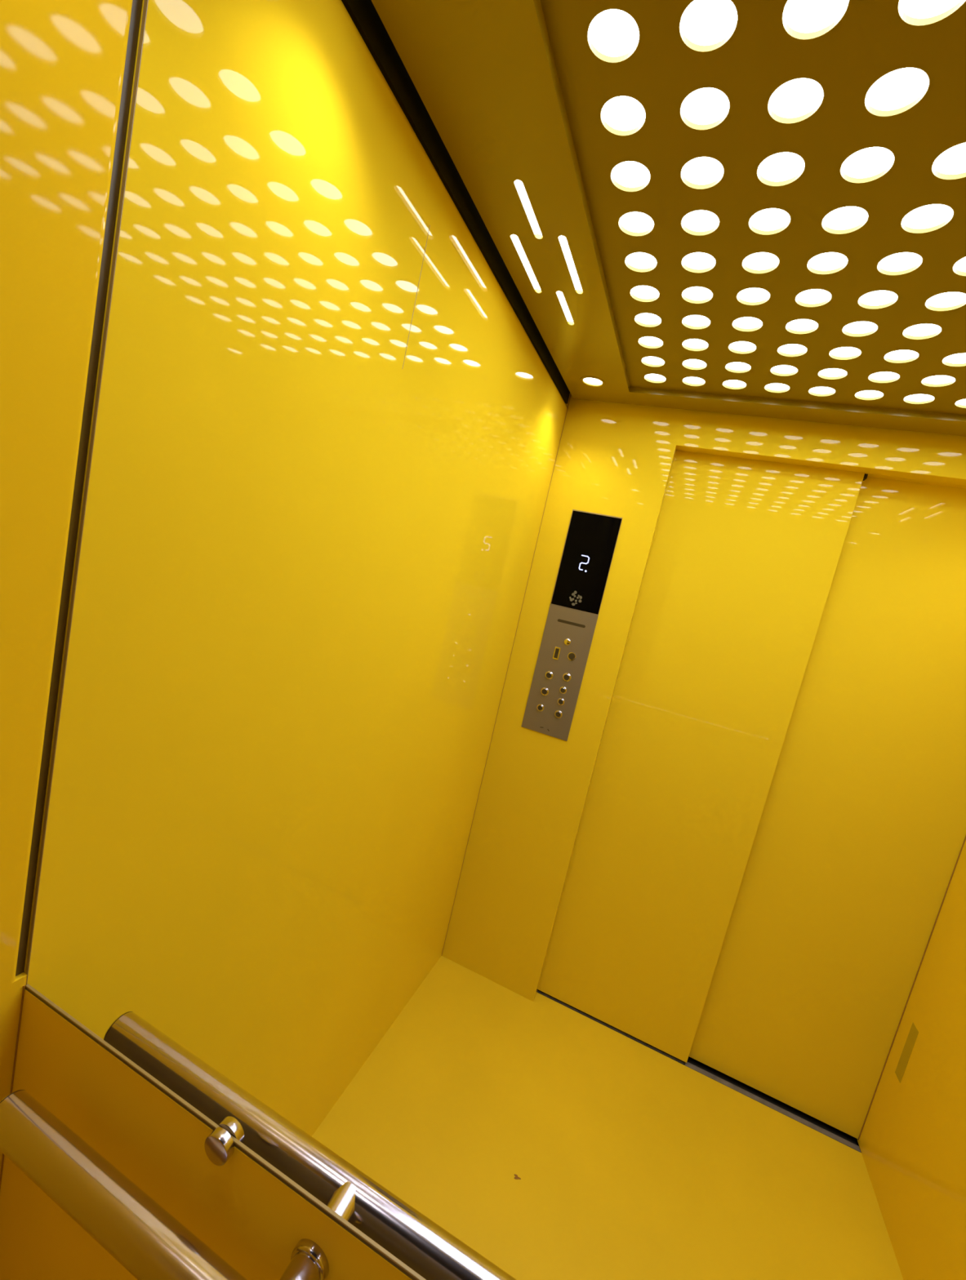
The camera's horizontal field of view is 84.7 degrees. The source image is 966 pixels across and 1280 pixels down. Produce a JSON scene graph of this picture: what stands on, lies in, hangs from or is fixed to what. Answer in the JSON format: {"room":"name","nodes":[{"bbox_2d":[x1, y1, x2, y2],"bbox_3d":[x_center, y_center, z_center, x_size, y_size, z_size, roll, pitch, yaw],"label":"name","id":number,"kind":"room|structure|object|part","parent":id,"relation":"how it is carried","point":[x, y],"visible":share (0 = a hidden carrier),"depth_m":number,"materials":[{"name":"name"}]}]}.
{"room":"elevator interior","nodes":[
{"label":"elevator interior","id":0,"kind":"room"},
{"bbox_2d":[0,989,412,1279],"bbox_3d":[0.075,1.098,0.412,1.570,1.038,0.002,15,8,20],"label":"wall","id":1,"kind":"structure","parent":0,"point":[250,1218],"depth_m":0.55,"materials":[{"name":"yellow metal"}]},
{"bbox_2d":[0,985,25,1187],"bbox_3d":[-0.640,0.903,0.673,0.002,1.044,0.001,15,8,20],"label":"trim","id":2,"kind":"structure","parent":1,"relation":"attached to","point":[24,986],"depth_m":0.62,"materials":[{"name":"yellow metal"}]},
{"bbox_2d":[25,0,148,984],"bbox_3d":[-0.395,-0.206,0.536,0.004,1.244,0.001,15,8,20],"label":"trim","id":3,"kind":"structure","parent":1,"relation":"attached to","point":[146,2],"depth_m":0.54,"materials":[{"name":"metal"}]},
{"bbox_2d":[204,1115,244,1165],"bbox_3d":[-0.248,0.481,0.509,0.028,0.028,0.022,15,8,20],"label":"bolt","id":4,"kind":"object","parent":1,"relation":"attached to","point":[219,1145],"visible":1,"depth_m":0.50,"materials":[{"name":"silver metal"}]},
{"bbox_2d":[25,983,426,1279],"bbox_3d":[0.188,0.591,0.348,1.570,0.002,0.003,15,8,20],"label":"trim","id":5,"kind":"structure","parent":1,"relation":"attached to","point":[264,1162],"depth_m":0.50,"materials":[{"name":"metal"}]},
{"bbox_2d":[0,0,567,1171],"bbox_3d":[-0.523,0.292,0.606,0.040,2.294,3.246,15,8,20],"label":"wall","id":6,"kind":"structure","parent":0,"point":[307,553],"depth_m":0.74,"materials":[{"name":"yellow metal"}]},
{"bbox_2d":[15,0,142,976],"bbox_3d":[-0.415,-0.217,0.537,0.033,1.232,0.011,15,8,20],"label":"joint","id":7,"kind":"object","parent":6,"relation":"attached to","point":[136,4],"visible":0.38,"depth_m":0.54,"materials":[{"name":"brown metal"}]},
{"bbox_2d":[402,225,430,367],"bbox_3d":[-0.122,-0.622,0.965,0.001,0.250,0.001,15,8,20],"label":"trim","id":8,"kind":"structure","parent":6,"relation":"attached to","point":[429,225],"depth_m":0.96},
{"bbox_2d":[341,0,569,404],"bbox_3d":[0.028,-0.937,1.208,0.036,0.176,1.632,15,8,20],"label":"gap","id":9,"kind":"structure","parent":6,"relation":"attached to","point":[363,13],"depth_m":0.93,"materials":[{"name":"black"}]},
{"bbox_2d":[311,955,902,1279],"bbox_3d":[-0.039,1.620,0.487,1.651,0.040,3.343,15,8,20],"label":"floor","id":10,"kind":"structure","parent":0,"point":[631,1162],"depth_m":1.59,"materials":[{"name":"yellow plastic"}]},
{"bbox_2d":[514,1173,520,1179],"bbox_3d":[0.097,1.502,1.482,0.020,0.001,0.012,13,7,0],"label":"debris","id":11,"kind":"object","parent":10,"relation":"on","point":[516,1177],"depth_m":1.48,"materials":[{"name":"brown"}]},
{"bbox_2d":[371,0,965,436],"bbox_3d":[0.750,-0.688,0.940,1.531,0.050,1.599,15,8,20],"label":"ceiling","id":12,"kind":"structure","parent":0,"point":[591,381],"depth_m":0.88,"materials":[{"name":"yellow metal"}]},
{"bbox_3d":[0.102,-0.853,1.192,0.016,0.005,0.211,15,8,20],"label":"slot light","id":13,"kind":"part","parent":12,"relation":"part of","materials":[{"name":"white"}]},
{"bbox_3d":[0.091,-0.832,1.015,0.016,0.005,0.157,15,8,20],"label":"slot light","id":14,"kind":"part","parent":12,"relation":"part of","materials":[{"name":"white"}]},
{"bbox_3d":[0.211,-0.847,1.337,0.016,0.005,0.157,15,8,20],"label":"slot light","id":15,"kind":"part","parent":12,"relation":"part of","materials":[{"name":"white"}]},
{"bbox_3d":[0.196,-0.827,1.159,0.016,0.005,0.205,15,8,20],"label":"slot light","id":16,"kind":"part","parent":12,"relation":"part of","materials":[{"name":"white"}]},
{"bbox_3d":[0.750,-0.690,0.940,1.531,0.048,1.599,15,8,20],"label":"ceiling canopy","id":17,"kind":"part","parent":12,"relation":"part of","materials":[{"name":"yellow metal"}]},
{"bbox_3d":[0.751,-0.687,0.945,1.109,0.008,1.375,15,8,20],"label":"perforated panel","id":18,"kind":"part","parent":12,"relation":"part of","materials":[{"name":"yellow metal"}]},
{"bbox_2d":[441,392,965,1001],"bbox_3d":[0.801,0.343,1.894,1.611,2.490,0.098,15,8,20],"label":"wall","id":19,"kind":"structure","parent":0,"point":[616,460],"depth_m":2.00,"materials":[{"name":"yellow metal"}]},
{"bbox_2d":[441,395,570,954],"bbox_3d":[0.090,0.147,2.103,0.002,2.470,0.002,15,8,20],"label":"trim","id":20,"kind":"structure","parent":19,"relation":"attached to","point":[570,395],"depth_m":2.10,"materials":[{"name":"yellow metal"}]},
{"bbox_2d":[520,509,622,741],"bbox_3d":[0.327,-0.051,2.000,0.187,0.856,0.010,15,8,20],"label":"control panel","id":21,"kind":"object","parent":19,"relation":"attached to","point":[591,538],"visible":1,"depth_m":2.00,"materials":[{"name":"silver metal"}]},
{"bbox_2d":[552,646,560,659],"bbox_3d":[0.281,0.050,2.022,0.022,0.048,0.002,15,8,20],"label":"switch","id":22,"kind":"object","parent":21,"relation":"attached to","point":[556,650],"depth_m":2.02,"materials":[{"name":"brown"}]},
{"bbox_3d":[0.382,-0.291,1.973,0.187,0.360,0.003,15,8,20],"label":"display frame","id":23,"kind":"part","parent":21,"relation":"part of","materials":[{"name":"black glass"}]},
{"bbox_2d":[537,989,860,1152],"bbox_3d":[0.765,1.597,2.035,1.157,0.029,0.120,15,8,20],"label":"door sill","id":24,"kind":"structure","parent":19,"relation":"attached to","point":[771,1102],"depth_m":1.93,"materials":[{"name":"black"}]},
{"bbox_2d":[537,450,864,1062],"bbox_3d":[0.721,0.435,1.957,0.619,2.205,0.024,15,8,20],"label":"door","id":25,"kind":"structure","parent":19,"relation":"in","point":[744,553],"depth_m":1.93,"materials":[{"name":"yellow paint"}]},
{"bbox_2d":[688,476,965,1138],"bbox_3d":[1.253,0.574,1.799,0.610,2.205,0.024,15,8,20],"label":"door","id":26,"kind":"structure","parent":19,"relation":"in","point":[860,836],"depth_m":1.78,"materials":[{"name":"yellow paint"}]},
{"bbox_2d":[862,473,867,480],"bbox_3d":[1.241,-0.530,1.726,0.010,0.014,0.031,15,8,20],"label":"trim","id":27,"kind":"structure","parent":19,"relation":"attached to","point":[864,477],"depth_m":1.71,"materials":[{"name":"black"}]},
{"bbox_2d":[856,840,965,1279],"bbox_3d":[0.988,0.599,0.124,0.040,2.470,3.475,15,8,20],"label":"wall","id":28,"kind":"structure","parent":0,"point":[912,1140],"depth_m":1.54,"materials":[{"name":"yellow metal"}]},
{"bbox_2d":[894,1022,918,1083],"bbox_3d":[1.349,1.314,1.688,0.001,0.185,0.044,15,8,20],"label":"strip","id":29,"kind":"object","parent":28,"relation":"attached to","point":[913,1033],"visible":1,"depth_m":1.69,"materials":[{"name":"yellow metal"}]},
{"bbox_2d":[857,835,965,1139],"bbox_3d":[1.524,0.657,1.685,0.002,2.183,0.004,15,8,20],"label":"trim","id":30,"kind":"structure","parent":28,"relation":"attached to","point":[965,836],"depth_m":1.75,"materials":[{"name":"yellow metal"}]},
{"bbox_3d":[0.075,1.096,0.414,1.570,1.042,0.001,15,8,20],"label":"wall","id":31,"kind":"structure","parent":0,"visible":0},
{"bbox_2d":[0,1089,328,1279],"bbox_3d":[0.161,0.647,0.319,1.407,0.042,0.076,15,8,20],"label":"handrail","id":32,"kind":"object","parent":31,"relation":"attached to","point":[148,1242],"visible":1,"depth_m":0.47,"materials":[{"name":"silver metal"}]},
{"bbox_2d":[103,1011,516,1279],"bbox_3d":[0.189,0.644,0.392,1.407,0.042,0.076,15,8,20],"label":"handrail","id":33,"kind":"object","parent":31,"relation":"attached to","point":[429,1250],"visible":0.81,"depth_m":0.54,"materials":[{"name":"silver metal"}]}
]}

